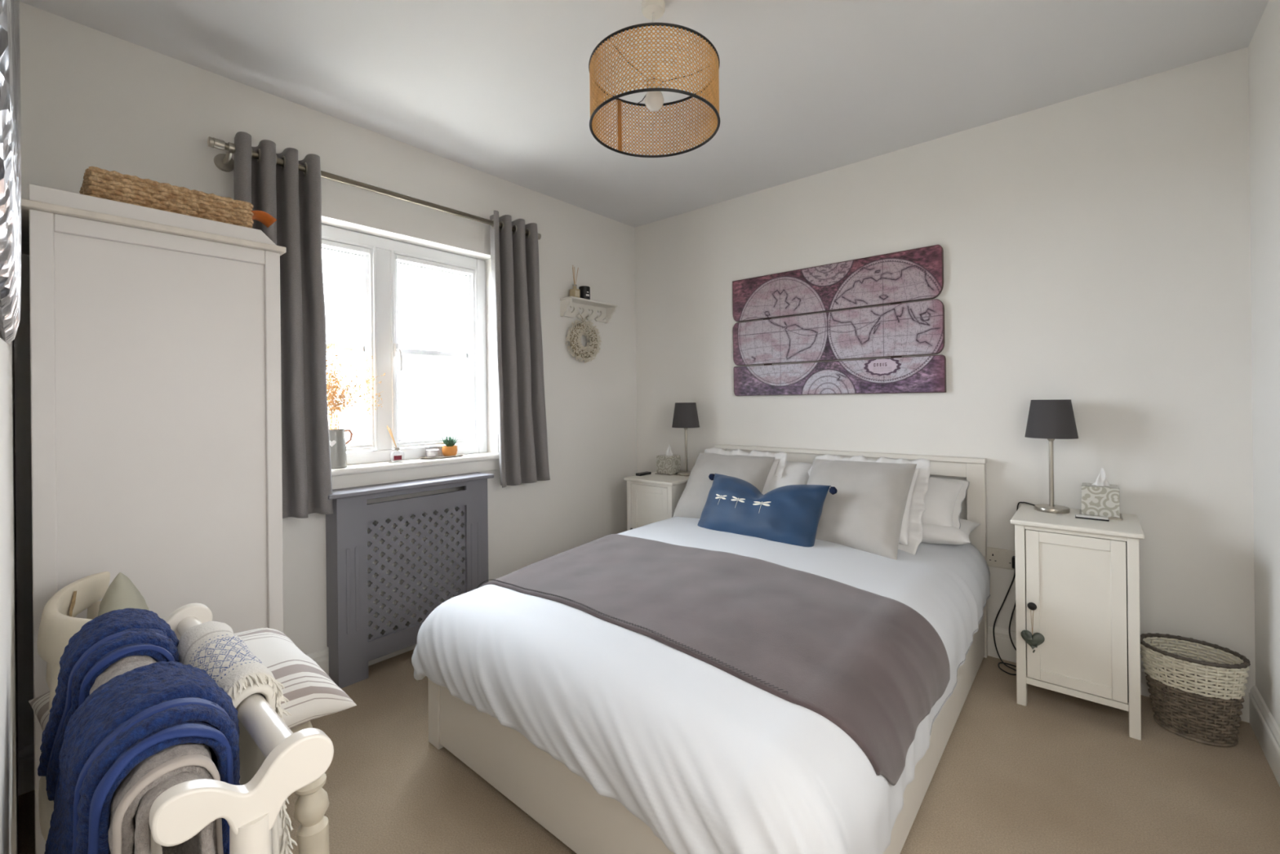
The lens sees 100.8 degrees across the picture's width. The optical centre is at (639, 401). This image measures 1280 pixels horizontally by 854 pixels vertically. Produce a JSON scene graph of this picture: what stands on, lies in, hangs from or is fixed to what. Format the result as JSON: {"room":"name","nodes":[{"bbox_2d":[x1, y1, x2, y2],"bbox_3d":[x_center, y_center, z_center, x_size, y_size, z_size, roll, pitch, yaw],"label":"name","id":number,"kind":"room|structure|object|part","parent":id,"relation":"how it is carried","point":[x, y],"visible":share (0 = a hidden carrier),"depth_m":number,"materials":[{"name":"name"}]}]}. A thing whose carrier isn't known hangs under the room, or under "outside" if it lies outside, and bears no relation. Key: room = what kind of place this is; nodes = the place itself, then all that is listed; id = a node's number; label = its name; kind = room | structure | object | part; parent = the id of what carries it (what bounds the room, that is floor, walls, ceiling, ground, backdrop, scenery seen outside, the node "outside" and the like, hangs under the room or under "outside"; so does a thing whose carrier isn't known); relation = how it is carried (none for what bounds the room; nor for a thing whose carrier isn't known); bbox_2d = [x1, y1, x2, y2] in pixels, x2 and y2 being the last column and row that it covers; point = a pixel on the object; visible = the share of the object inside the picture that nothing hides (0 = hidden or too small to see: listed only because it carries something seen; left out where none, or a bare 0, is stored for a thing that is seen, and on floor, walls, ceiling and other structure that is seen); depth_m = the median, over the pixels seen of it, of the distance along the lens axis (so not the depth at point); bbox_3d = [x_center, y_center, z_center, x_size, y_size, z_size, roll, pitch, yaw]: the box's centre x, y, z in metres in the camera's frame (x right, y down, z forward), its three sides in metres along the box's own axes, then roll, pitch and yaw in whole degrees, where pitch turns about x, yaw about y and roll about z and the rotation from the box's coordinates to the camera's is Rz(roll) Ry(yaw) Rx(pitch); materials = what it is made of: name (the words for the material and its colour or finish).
{"room":"bedroom","nodes":[
{"label":"bedroom","id":0,"kind":"room"},
{"bbox_2d":[0,337,18,853],"bbox_3d":[-0.835,-0.029,0.617,2.920,2.400,0.120,-1,0,41],"label":"wall","id":1,"kind":"structure","parent":0,"point":[9,785],"depth_m":0.76,"materials":[{"name":"paint"}]},
{"bbox_2d":[0,0,21,344],"bbox_3d":[-0.568,-0.432,0.473,0.760,0.760,0.015,-1,0,41],"label":"round mirror","id":2,"kind":"object","parent":1,"relation":"attached to","point":[10,31],"visible":1,"depth_m":0.37,"materials":[{"name":"silver metal"}]},
{"bbox_2d":[13,1,636,749],"bbox_3d":[-1.117,-0.025,2.691,0.250,2.600,3.060,-1,0,41],"label":"wall","id":3,"kind":"structure","parent":0,"point":[90,96],"depth_m":2.33,"materials":[{"name":"paint"}]},
{"bbox_2d":[17,617,422,795],"bbox_3d":[-0.939,1.107,2.679,0.018,0.132,2.860,-1,0,41],"label":"baseboard","id":4,"kind":"structure","parent":3,"relation":"attached to","point":[25,754],"depth_m":1.61,"materials":[{"name":"white"}]},
{"bbox_2d":[207,136,541,239],"bbox_3d":[-1.080,-0.906,2.464,0.118,0.075,1.475,-1,0,41],"label":"curtain rod","id":5,"kind":"object","parent":3,"relation":"attached to","point":[224,162],"visible":0.57,"depth_m":2.22,"materials":[{"name":"silver metal"}]},
{"bbox_2d":[233,131,333,518],"bbox_3d":[-1.374,-0.256,2.050,0.117,1.430,0.319,-1,0,41],"label":"curtain","id":6,"kind":"object","parent":5,"relation":"hanging from","point":[292,196],"visible":0.56,"depth_m":2.07,"materials":[{"name":"grey fabric"}]},
{"bbox_2d":[489,210,550,487],"bbox_3d":[-0.654,-0.263,2.890,0.119,1.430,0.389,-1,0,41],"label":"curtain","id":7,"kind":"object","parent":5,"relation":"hanging from","point":[514,255],"visible":1,"depth_m":2.85,"materials":[{"name":"grey fabric"}]},
{"bbox_2d":[321,224,487,464],"bbox_3d":[-1.227,-0.247,2.536,0.129,1.070,1.125,-1,0,41],"label":"window","id":8,"kind":"structure","parent":3,"relation":"in","point":[381,256],"depth_m":2.56,"materials":[{"name":"white plastic"}]},
{"bbox_3d":[-1.420,-0.249,2.343,0.068,0.955,0.473,-1,0,41],"label":"sash","id":9,"kind":"part","parent":8,"relation":"part of","materials":[{"name":"white plastic"}]},
{"bbox_3d":[-1.162,-0.212,2.552,0.051,0.135,0.023,-1,0,41],"label":"handle","id":10,"kind":"part","parent":8,"relation":"part of","materials":[{"name":"white plastic"}]},
{"bbox_3d":[-1.067,-0.253,2.755,0.068,0.955,0.471,-1,0,41],"label":"sash","id":11,"kind":"part","parent":8,"relation":"part of","materials":[{"name":"white plastic"}]},
{"bbox_2d":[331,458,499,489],"bbox_3d":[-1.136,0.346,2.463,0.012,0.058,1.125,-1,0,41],"label":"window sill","id":12,"kind":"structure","parent":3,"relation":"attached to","point":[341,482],"depth_m":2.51,"materials":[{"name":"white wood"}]},
{"bbox_2d":[331,452,499,476],"bbox_3d":[-1.194,0.303,2.509,0.205,0.030,1.180,-1,0,41],"label":"window sill","id":13,"kind":"structure","parent":3,"relation":"attached to","point":[356,468],"depth_m":2.50,"materials":[{"name":"white"}]},
{"bbox_2d":[328,428,353,468],"bbox_3d":[-1.323,0.205,2.304,0.115,0.168,0.100,-1,0,-13],"label":"jug","id":14,"kind":"object","parent":13,"relation":"on","point":[337,437],"visible":0.63,"depth_m":2.27,"materials":[{"name":"grey ceramic"}]},
{"bbox_3d":[-1.292,0.159,2.348,0.012,0.070,0.040,-1,0,41],"label":"handle","id":15,"kind":"part","parent":14,"relation":"part of","materials":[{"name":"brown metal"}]},
{"bbox_2d":[326,341,385,431],"bbox_3d":[-1.296,-0.059,2.308,0.187,0.457,0.393,-1,0,36],"label":"dried flowers","id":16,"kind":"object","parent":14,"relation":"in","point":[331,396],"visible":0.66,"depth_m":2.31,"materials":[{"name":"plant"}]},
{"bbox_2d":[388,460,405,462],"bbox_3d":[-1.144,0.286,2.495,0.072,0.003,0.072,-1,0,41],"label":"coaster","id":17,"kind":"object","parent":13,"relation":"on","point":[397,461],"visible":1,"depth_m":2.49,"materials":[{"name":"white ceramic"}]},
{"bbox_2d":[386,425,401,459],"bbox_3d":[-1.152,0.198,2.501,0.084,0.170,0.064,-1,0,41],"label":"reed diffuser","id":18,"kind":"object","parent":17,"relation":"on","point":[396,457],"visible":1,"depth_m":2.49,"materials":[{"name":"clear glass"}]},
{"bbox_2d":[419,453,463,459],"bbox_3d":[-1.005,0.281,2.696,0.112,0.009,0.235,-1,0,41],"label":"oval tray","id":19,"kind":"object","parent":13,"relation":"on","point":[440,456],"visible":0.9,"depth_m":2.66,"materials":[{"name":"silver metal"}]},
{"bbox_2d":[426,448,439,456],"bbox_3d":[-1.041,0.252,2.661,0.068,0.060,0.068,-1,0,41],"label":"glass candle","id":20,"kind":"object","parent":19,"relation":"on","point":[432,452],"visible":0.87,"depth_m":2.64,"materials":[{"name":"glass"}]},
{"bbox_2d":[441,435,457,456],"bbox_3d":[-0.981,0.228,2.732,0.076,0.106,0.076,-1,0,41],"label":"succulent pot","id":21,"kind":"object","parent":19,"relation":"on","point":[449,450],"visible":1,"depth_m":2.71,"materials":[{"name":"ceramic"}]},
{"bbox_3d":[-0.981,0.256,2.732,0.076,0.050,0.076,-1,0,41],"label":"pot","id":22,"kind":"part","parent":21,"relation":"part of","materials":[{"name":"ceramic"}]},
{"bbox_2d":[560,296,617,323],"bbox_3d":[-0.318,-0.574,3.355,0.108,0.111,0.407,-1,0,41],"label":"shelf","id":23,"kind":"object","parent":3,"relation":"attached to","point":[606,309],"visible":1,"depth_m":3.37,"materials":[{"name":"beige paint"}]},
{"bbox_2d":[569,265,579,297],"bbox_3d":[-0.398,-0.732,3.263,0.055,0.205,0.065,-1,0,41],"label":"reed diffuser","id":24,"kind":"object","parent":23,"relation":"on","point":[575,292],"visible":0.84,"depth_m":3.24,"materials":[{"name":"beige glass"}]},
{"bbox_2d":[565,315,601,362],"bbox_3d":[-0.349,-0.393,3.327,0.086,0.305,0.277,-1,0,41],"label":"wreath","id":25,"kind":"object","parent":23,"relation":"hanging from","point":[584,328],"visible":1,"depth_m":3.29,"materials":[{"name":"beige wicker"}]},
{"bbox_2d":[578,285,590,299],"bbox_3d":[-0.347,-0.672,3.313,0.070,0.084,0.070,-1,0,41],"label":"jar candle","id":26,"kind":"object","parent":23,"relation":"on","point":[584,291],"visible":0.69,"depth_m":3.28,"materials":[{"name":"black glass"}]},
{"bbox_3d":[-0.318,-0.624,3.355,0.108,0.012,0.407,-1,0,41],"label":"shelf","id":27,"kind":"part","parent":23,"relation":"part of","materials":[{"name":"beige paint"}]},
{"bbox_2d":[569,285,579,297],"bbox_3d":[-0.401,-0.669,3.254,0.046,0.078,0.046,-1,0,41],"label":"bottle","id":28,"kind":"object","parent":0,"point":[575,292],"depth_m":3.24,"materials":[{"name":"beige glass"}]},
{"bbox_2d":[19,0,1268,227],"bbox_3d":[-0.365,-1.294,1.165,2.940,0.120,4.420,-1,0,41],"label":"ceiling","id":29,"kind":"structure","parent":0,"point":[498,88],"depth_m":1.94,"materials":[{"name":"white paint"}]},
{"bbox_2d":[588,0,719,157],"bbox_3d":[0.043,-1.044,1.654,0.406,0.386,0.406,-1,0,-7],"label":"pendant lamp","id":30,"kind":"object","parent":29,"relation":"hanging from","point":[653,10],"visible":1,"depth_m":1.56,"materials":[{"name":"wicker"}]},
{"bbox_3d":[0.044,-0.946,1.653,0.060,0.076,0.060,-1,0,41],"label":"bulb","id":31,"kind":"part","parent":30,"relation":"part of","materials":[{"name":"white"}]},
{"bbox_2d":[17,648,1279,853],"bbox_3d":[-0.339,1.226,1.164,2.940,0.120,4.420,-1,0,41],"label":"floor","id":32,"kind":"structure","parent":0,"point":[1056,773],"depth_m":1.58,"materials":[{"name":"beige carpet"}]},
{"bbox_2d":[21,183,286,853],"bbox_3d":[-1.461,0.335,1.597,0.588,1.687,0.532,-1,0,41],"label":"wardrobe","id":33,"kind":"object","parent":32,"relation":"on","point":[155,334],"visible":0.79,"depth_m":1.40,"materials":[{"name":"paint"}]},
{"bbox_2d":[79,166,276,227],"bbox_3d":[-1.362,-0.533,1.580,0.260,0.137,0.416,-1,0,41],"label":"storage basket","id":34,"kind":"object","parent":33,"relation":"on","point":[113,185],"visible":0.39,"depth_m":1.46,"materials":[{"name":"brown wicker"}]},
{"bbox_3d":[-1.177,-0.568,1.649,0.046,0.036,0.069,-1,0,41],"label":"leather handle","id":35,"kind":"part","parent":34,"relation":"part of","materials":[{"name":"leather"}]},
{"bbox_2d":[36,571,329,853],"bbox_3d":[-1.007,0.788,1.162,0.604,0.770,0.413,-1,0,41],"label":"chair","id":36,"kind":"object","parent":32,"relation":"on","point":[58,624],"visible":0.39,"depth_m":1.10,"materials":[{"name":"beige paint"}]},
{"bbox_3d":[-1.218,0.603,1.123,0.045,0.259,0.055,-1,0,41],"label":"post","id":37,"kind":"part","parent":36,"relation":"part of","materials":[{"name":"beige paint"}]},
{"bbox_3d":[-1.075,0.602,1.000,0.029,0.258,0.055,-1,0,41],"label":"post","id":38,"kind":"part","parent":36,"relation":"part of","materials":[{"name":"beige paint"}]},
{"bbox_3d":[-1.142,0.449,1.083,0.508,0.089,0.120,-1,0,41],"label":"crest rail","id":39,"kind":"part","parent":36,"relation":"part of","materials":[{"name":"beige paint"}]},
{"bbox_3d":[-1.276,0.604,1.260,0.037,0.259,0.060,-1,0,41],"label":"post","id":40,"kind":"part","parent":36,"relation":"part of","materials":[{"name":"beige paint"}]},
{"bbox_2d":[97,572,149,616],"bbox_3d":[-1.165,0.547,1.201,0.325,0.325,0.099,-1,0,41],"label":"cushion","id":41,"kind":"object","parent":36,"relation":"on","point":[122,593],"visible":0.24,"depth_m":1.18,"materials":[{"name":"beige fabric"}]},
{"bbox_3d":[-0.958,0.734,1.117,0.470,0.027,0.410,-1,0,41],"label":"seat","id":42,"kind":"part","parent":36,"relation":"part of","materials":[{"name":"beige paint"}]},
{"bbox_2d":[28,627,356,730],"bbox_3d":[-0.955,0.644,1.150,0.438,0.149,0.460,-1,0,37],"label":"striped cushion","id":43,"kind":"object","parent":36,"relation":"on","point":[311,693],"visible":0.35,"depth_m":1.17,"materials":[{"name":"fabric"}]},
{"bbox_3d":[-0.694,0.956,1.123,0.066,0.427,0.066,-1,0,41],"label":"leg","id":44,"kind":"part","parent":36,"relation":"part of","materials":[{"name":"beige paint"}]},
{"bbox_2d":[148,603,333,853],"bbox_3d":[-0.613,0.766,0.729,0.616,0.805,0.210,-1,0,41],"label":"towel rail","id":45,"kind":"object","parent":32,"relation":"on","point":[293,762],"visible":0.52,"depth_m":0.54,"materials":[{"name":"white paint"}]},
{"bbox_2d":[37,608,179,809],"bbox_3d":[-0.776,0.472,0.783,0.174,0.286,0.152,-1,0,41],"label":"folded towel","id":46,"kind":"object","parent":45,"relation":"hanging from","point":[110,637],"visible":0.59,"depth_m":0.75,"materials":[{"name":"blue fabric"}]},
{"bbox_2d":[89,655,171,853],"bbox_3d":[-0.732,0.513,0.750,0.255,0.319,0.118,-1,0,41],"label":"folded towel","id":47,"kind":"object","parent":45,"relation":"hanging from","point":[126,664],"visible":0.1,"depth_m":0.72,"materials":[{"name":"beige fabric"}]},
{"bbox_2d":[44,661,239,853],"bbox_3d":[-0.545,0.535,0.590,0.186,0.431,0.162,-1,0,41],"label":"folded towel","id":48,"kind":"object","parent":45,"relation":"hanging from","point":[142,712],"visible":0.91,"depth_m":0.56,"materials":[{"name":"blue fabric"}]},
{"bbox_3d":[-0.833,0.784,0.917,0.036,0.715,0.036,-1,0,41],"label":"post","id":49,"kind":"part","parent":45,"relation":"part of","materials":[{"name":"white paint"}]},
{"bbox_2d":[107,742,223,853],"bbox_3d":[-0.519,0.561,0.566,0.208,0.417,0.120,-1,0,41],"label":"folded towel","id":50,"kind":"object","parent":45,"relation":"hanging from","point":[129,832],"visible":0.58,"depth_m":0.51,"materials":[{"name":"beige fabric"}]},
{"bbox_3d":[-0.837,0.407,0.918,0.022,0.082,0.151,-1,0,41],"label":"panel","id":51,"kind":"part","parent":45,"relation":"part of","materials":[{"name":"white paint"}]},
{"bbox_3d":[-0.590,0.397,0.759,0.580,0.031,0.031,-1,0,41],"label":"rail","id":52,"kind":"part","parent":45,"relation":"part of","materials":[{"name":"white paint"}]},
{"bbox_2d":[177,621,297,853],"bbox_3d":[-0.605,0.529,0.775,0.302,0.348,0.111,-1,0,41],"label":"folded throw","id":53,"kind":"object","parent":45,"relation":"hanging from","point":[213,647],"visible":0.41,"depth_m":0.73,"materials":[{"name":"beige fabric"}]},
{"bbox_3d":[-0.397,0.402,0.540,0.022,0.082,0.151,-1,0,41],"label":"panel","id":54,"kind":"part","parent":45,"relation":"part of","materials":[{"name":"white paint"}]},
{"bbox_3d":[-0.393,0.779,0.540,0.036,0.715,0.036,-1,0,41],"label":"post","id":55,"kind":"part","parent":45,"relation":"part of","materials":[{"name":"white paint"}]},
{"bbox_2d":[325,471,493,688],"bbox_3d":[-1.044,0.774,2.453,0.156,0.800,0.767,-1,0,41],"label":"radiator cover","id":56,"kind":"object","parent":32,"relation":"on","point":[351,649],"visible":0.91,"depth_m":2.34,"materials":[{"name":"grey paint"}]},
{"bbox_3d":[-1.281,0.786,2.215,0.106,0.782,0.018,-1,0,41],"label":"panel","id":57,"kind":"part","parent":56,"relation":"part of","materials":[{"name":"grey paint"}]},
{"bbox_2d":[367,505,465,639],"bbox_3d":[-1.018,0.767,2.441,0.004,0.510,0.470,-1,0,41],"label":"grille","id":58,"kind":"object","parent":56,"relation":"attached to","point":[414,624],"depth_m":2.41,"materials":[{"name":"grey paint"}]},
{"bbox_2d":[367,511,464,630],"bbox_3d":[-1.057,0.864,2.482,0.040,0.620,0.570,-1,0,41],"label":"radiator","id":59,"kind":"object","parent":32,"relation":"on","point":[441,517],"visible":0.02,"depth_m":2.46,"materials":[{"name":"paint"}]},
{"bbox_2d":[623,471,688,530],"bbox_3d":[0.171,0.812,3.260,0.370,0.700,0.409,-1,0,41],"label":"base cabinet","id":60,"kind":"object","parent":32,"relation":"on","point":[651,498],"visible":0.3,"depth_m":3.13,"materials":[{"name":"beige paint"}]},
{"bbox_3d":[-0.056,0.824,3.237,0.030,0.682,0.032,-1,0,41],"label":"leg","id":61,"kind":"part","parent":60,"relation":"part of","materials":[{"name":"beige paint"}]},
{"bbox_2d":[635,471,651,475],"bbox_3d":[0.022,0.456,3.331,0.038,0.016,0.110,-1,0,41],"label":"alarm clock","id":62,"kind":"object","parent":60,"relation":"on","point":[646,473],"visible":1,"depth_m":3.31,"materials":[{"name":"black plastic"}]},
{"bbox_3d":[0.059,0.775,3.131,0.279,0.554,0.016,-1,0,41],"label":"door","id":63,"kind":"part","parent":60,"relation":"part of","materials":[{"name":"beige paint"}]},
{"bbox_3d":[0.061,0.775,3.132,0.203,0.478,0.008,-1,0,41],"label":"door panel","id":64,"kind":"part","parent":60,"relation":"part of","materials":[{"name":"beige paint"}]},
{"bbox_2d":[654,444,680,475],"bbox_3d":[0.183,0.369,3.384,0.126,0.186,0.126,-1,0,41],"label":"tissue box","id":65,"kind":"object","parent":60,"relation":"on","point":[668,464],"visible":0.97,"depth_m":3.35,"materials":[{"name":"grey cardboard"}]},
{"bbox_3d":[0.183,0.459,3.384,0.126,0.005,0.126,-1,0,41],"label":"plate","id":66,"kind":"part","parent":65,"relation":"part of","materials":[{"name":"silver metal"}]},
{"bbox_3d":[0.182,0.821,3.032,0.030,0.682,0.032,-1,0,41],"label":"leg","id":67,"kind":"part","parent":60,"relation":"part of","materials":[{"name":"beige paint"}]},
{"bbox_2d":[671,402,699,475],"bbox_3d":[0.287,0.235,3.316,0.173,0.452,0.173,-1,0,41],"label":"table lamp","id":68,"kind":"object","parent":60,"relation":"on","point":[685,414],"visible":0.95,"depth_m":3.26,"materials":[{"name":"silver metal"}]},
{"bbox_3d":[0.286,0.086,3.316,0.173,0.154,0.173,-1,0,41],"label":"lamp shade","id":69,"kind":"part","parent":68,"relation":"part of","materials":[{"name":"grey"}]},
{"bbox_2d":[427,444,987,853],"bbox_3d":[0.407,0.714,2.120,1.413,0.890,1.938,-1,0,41],"label":"frame","id":70,"kind":"object","parent":32,"relation":"on","point":[560,800],"visible":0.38,"depth_m":1.54,"materials":[{"name":"white wood"}]},
{"bbox_3d":[-0.694,1.000,1.810,0.068,0.340,0.030,-1,0,41],"label":"foot post","id":71,"kind":"part","parent":70,"relation":"part of","materials":[{"name":"white wood"}]},
{"bbox_3d":[1.023,0.719,2.837,1.405,0.868,0.040,-1,0,41],"label":"headboard","id":72,"kind":"part","parent":70,"relation":"part of","materials":[{"name":"white wood"}]},
{"bbox_3d":[0.926,0.978,1.668,0.020,0.320,1.864,-1,0,41],"label":"rail","id":73,"kind":"part","parent":70,"relation":"part of","materials":[{"name":"white wood"}]},
{"bbox_3d":[0.414,0.813,2.100,1.306,0.108,1.844,-1,0,41],"label":"mattress","id":74,"kind":"object","parent":70,"relation":"on","visible":0},
{"bbox_2d":[411,516,990,853],"bbox_3d":[0.346,0.757,2.080,1.519,0.421,1.963,-1,0,41],"label":"duvet","id":75,"kind":"object","parent":74,"relation":"on","point":[712,761],"visible":0.66,"depth_m":1.26,"materials":[{"name":"white fabric"}]},
{"bbox_2d":[476,533,950,785],"bbox_3d":[0.126,0.733,1.823,1.551,0.276,0.727,-1,0,41],"label":"blanket","id":76,"kind":"object","parent":75,"relation":"on","point":[868,664],"visible":0.96,"depth_m":1.54,"materials":[{"name":"grey fabric"}]},
{"bbox_2d":[672,452,774,518],"bbox_3d":[0.440,0.474,2.830,0.476,0.363,0.331,-1,0,41],"label":"cushion","id":77,"kind":"object","parent":75,"relation":"on","point":[753,469],"visible":0.5,"depth_m":2.80,"materials":[{"name":"fabric"}]},
{"bbox_2d":[697,473,837,546],"bbox_3d":[0.540,0.510,2.427,0.682,0.285,0.247,-1,0,44],"label":"cushion","id":78,"kind":"object","parent":75,"relation":"on","point":[790,514],"visible":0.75,"depth_m":2.34,"materials":[{"name":"fabric"}]},
{"bbox_2d":[806,458,916,559],"bbox_3d":[0.933,0.460,2.351,0.477,0.370,0.339,-1,0,41],"label":"cushion","id":79,"kind":"object","parent":75,"relation":"on","point":[866,512],"visible":0.78,"depth_m":2.24,"materials":[{"name":"fabric"}]},
{"bbox_2d":[808,453,930,555],"bbox_3d":[1.004,0.455,2.417,0.561,0.396,0.291,-1,0,41],"label":"pillow","id":80,"kind":"object","parent":75,"relation":"on","point":[911,531],"visible":0.17,"depth_m":2.27,"materials":[{"name":"white fabric"}]},
{"bbox_2d":[920,518,980,544],"bbox_3d":[1.138,0.558,2.460,0.726,0.110,0.314,-1,0,41],"label":"pillow","id":81,"kind":"object","parent":75,"relation":"on","point":[931,534],"visible":0.29,"depth_m":2.20,"materials":[{"name":"white fabric"}]},
{"bbox_2d":[920,476,969,528],"bbox_3d":[1.142,0.451,2.477,0.641,0.246,0.307,-1,0,41],"label":"pillow","id":82,"kind":"object","parent":81,"relation":"on","point":[944,498],"visible":0.29,"depth_m":2.30,"materials":[{"name":"white fabric"}]},
{"bbox_3d":[0.623,0.591,2.889,0.664,0.132,0.426,-1,0,41],"label":"pillow","id":83,"kind":"object","parent":75,"relation":"on","visible":0},
{"bbox_2d":[704,447,786,494],"bbox_3d":[0.506,0.464,2.873,0.540,0.392,0.265,-1,0,41],"label":"pillow","id":84,"kind":"object","parent":83,"relation":"on","point":[779,464],"visible":0.19,"depth_m":2.81,"materials":[{"name":"white fabric"}]},
{"bbox_2d":[767,461,812,492],"bbox_3d":[0.656,0.441,2.883,0.624,0.240,0.248,-1,0,41],"label":"pillow","id":85,"kind":"object","parent":83,"relation":"on","point":[794,473],"visible":0.06,"depth_m":2.72,"materials":[{"name":"white fabric"}]},
{"bbox_2d":[992,568,1016,675],"bbox_3d":[1.603,0.937,2.279,0.130,0.421,0.134,-1,0,3],"label":"power cable","id":86,"kind":"object","parent":32,"relation":"on","point":[1014,576],"visible":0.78,"depth_m":2.31,"materials":[{"name":"black plastic"}]},
{"bbox_2d":[1008,601,1016,650],"bbox_3d":[1.639,0.936,2.270,0.014,0.419,0.099,-1,0,-43],"label":"power cable","id":87,"kind":"object","parent":32,"relation":"on","point":[1014,607],"visible":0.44,"depth_m":2.29,"materials":[{"name":"black plastic"}]},
{"bbox_2d":[1010,503,1144,740],"bbox_3d":[1.675,0.796,2.038,0.370,0.700,0.409,-1,0,41],"label":"nightstand","id":88,"kind":"object","parent":32,"relation":"on","point":[1078,578],"visible":0.98,"depth_m":1.90,"materials":[{"name":"beige paint"}]},
{"bbox_3d":[1.448,0.807,2.014,0.030,0.682,0.032,-1,0,41],"label":"leg","id":89,"kind":"part","parent":88,"relation":"part of","materials":[{"name":"beige paint"}]},
{"bbox_3d":[1.459,0.761,1.971,0.029,0.029,0.026,-1,0,41],"label":"knob","id":90,"kind":"part","parent":88,"relation":"part of","materials":[{"name":"black plastic"}]},
{"bbox_2d":[1020,609,1044,653],"bbox_3d":[1.453,0.840,1.961,0.072,0.174,0.029,-1,0,41],"label":"heart ornament","id":91,"kind":"object","parent":88,"relation":"hanging from","point":[1034,640],"visible":1,"depth_m":1.95,"materials":[{"name":"grey fabric"}]},
{"bbox_2d":[1024,399,1078,513],"bbox_3d":[1.673,0.220,2.156,0.173,0.452,0.173,-1,0,41],"label":"table lamp","id":92,"kind":"object","parent":88,"relation":"on","point":[1052,420],"visible":1,"depth_m":2.11,"materials":[{"name":"silver metal"}]},
{"bbox_2d":[1016,502,1035,511],"bbox_3d":[1.669,0.554,2.272,0.033,0.234,0.112,-1,0,-22],"label":"power cable","id":93,"kind":"object","parent":92,"relation":"attached to","point":[1019,502],"visible":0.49,"depth_m":2.31,"materials":[{"name":"black plastic"}]},
{"bbox_3d":[1.672,0.071,2.156,0.173,0.154,0.173,-1,0,41],"label":"lamp shade","id":94,"kind":"part","parent":92,"relation":"part of","materials":[{"name":"grey"}]},
{"bbox_3d":[1.565,0.759,1.910,0.203,0.478,0.008,-1,0,41],"label":"door panel","id":95,"kind":"part","parent":88,"relation":"part of","materials":[{"name":"beige paint"}]},
{"bbox_3d":[1.564,0.759,1.908,0.279,0.554,0.016,-1,0,41],"label":"door","id":96,"kind":"part","parent":88,"relation":"part of","materials":[{"name":"beige paint"}]},
{"bbox_2d":[1075,514,1109,521],"bbox_3d":[1.712,0.441,2.008,0.097,0.008,0.046,-1,0,41],"label":"mobile phone","id":97,"kind":"object","parent":88,"relation":"on","point":[1077,516],"visible":1,"depth_m":2.00,"materials":[{"name":"black plastic"}]},
{"bbox_2d":[1079,467,1122,519],"bbox_3d":[1.790,0.351,2.062,0.126,0.186,0.124,-1,0,41],"label":"tissue box","id":98,"kind":"object","parent":88,"relation":"on","point":[1100,498],"visible":0.98,"depth_m":2.03,"materials":[{"name":"grey cardboard"}]},
{"bbox_3d":[1.791,0.441,2.062,0.126,0.005,0.124,-1,0,41],"label":"plate","id":99,"kind":"part","parent":98,"relation":"part of","materials":[{"name":"cardboard"}]},
{"bbox_3d":[1.687,0.804,1.810,0.030,0.682,0.032,-1,0,41],"label":"leg","id":100,"kind":"part","parent":88,"relation":"part of","materials":[{"name":"beige paint"}]},
{"bbox_2d":[1140,632,1250,746],"bbox_3d":[1.917,1.000,1.842,0.279,0.287,0.233,-1,0,41],"label":"basket","id":101,"kind":"object","parent":32,"relation":"on","point":[1191,720],"visible":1,"depth_m":1.79,"materials":[{"name":"brown wicker"}]},
{"bbox_2d":[634,46,1255,693],"bbox_3d":[1.074,-0.037,2.926,3.270,2.620,0.150,-1,0,41],"label":"wall","id":102,"kind":"structure","parent":0,"point":[1096,246],"depth_m":2.23,"materials":[{"name":"paint"}]},
{"bbox_2d":[732,244,946,395],"bbox_3d":[1.006,-0.386,2.866,1.138,0.699,0.024,-1,0,41],"label":"wall art","id":103,"kind":"object","parent":102,"relation":"attached to","point":[898,329],"visible":1,"depth_m":2.78,"materials":[{"name":"purple wood"}]},
{"bbox_2d":[986,546,1015,569],"bbox_3d":[1.615,0.701,2.360,0.146,0.085,0.012,-1,0,41],"label":"wall socket","id":104,"kind":"object","parent":102,"relation":"attached to","point":[997,557],"visible":0.73,"depth_m":2.36,"materials":[{"name":"beige plastic"}]},
{"bbox_2d":[1011,555,1015,568],"bbox_3d":[1.638,0.702,2.306,0.030,0.048,0.039,-1,0,41],"label":"plug","id":105,"kind":"object","parent":104,"relation":"attached to","point":[1013,559],"visible":0.44,"depth_m":2.30,"materials":[{"name":"black plastic"}]},
{"bbox_2d":[987,625,1248,722],"bbox_3d":[1.080,1.086,2.819,2.864,0.132,0.018,-1,0,41],"label":"baseboard","id":106,"kind":"structure","parent":102,"relation":"attached to","point":[1006,651],"depth_m":2.34,"materials":[{"name":"white"}]},
{"bbox_2d":[1248,0,1279,728],"bbox_3d":[0.787,-0.036,0.174,0.120,2.620,4.400,-1,0,41],"label":"wall","id":107,"kind":"structure","parent":0,"point":[1264,48],"depth_m":1.73,"materials":[{"name":"paint"}]},
{"bbox_2d":[1248,684,1279,786],"bbox_3d":[1.216,1.084,0.764,0.018,0.132,2.960,-1,0,41],"label":"baseboard","id":108,"kind":"structure","parent":107,"relation":"attached to","point":[1265,728],"depth_m":1.71,"materials":[{"name":"white"}]},
{"label":"outside","id":109,"kind":"structure","parent":0,"visible":0},
{"bbox_2d":[345,439,366,451],"bbox_3d":[0.016,4.014,3.768,120.000,0.100,80.000,-1,0,41],"label":"ground","id":110,"kind":"structure","parent":109,"point":[363,439],"depth_m":58.28,"materials":[{"name":"white"}]},
{"bbox_2d":[399,357,466,447],"bbox_3d":[-2.766,0.676,17.460,6.400,6.650,9.400,-1,0,41],"label":"neighbouring house","id":111,"kind":"structure","parent":110,"relation":"on","point":[439,408],"depth_m":15.08,"materials":[{"name":"white"}]}
]}

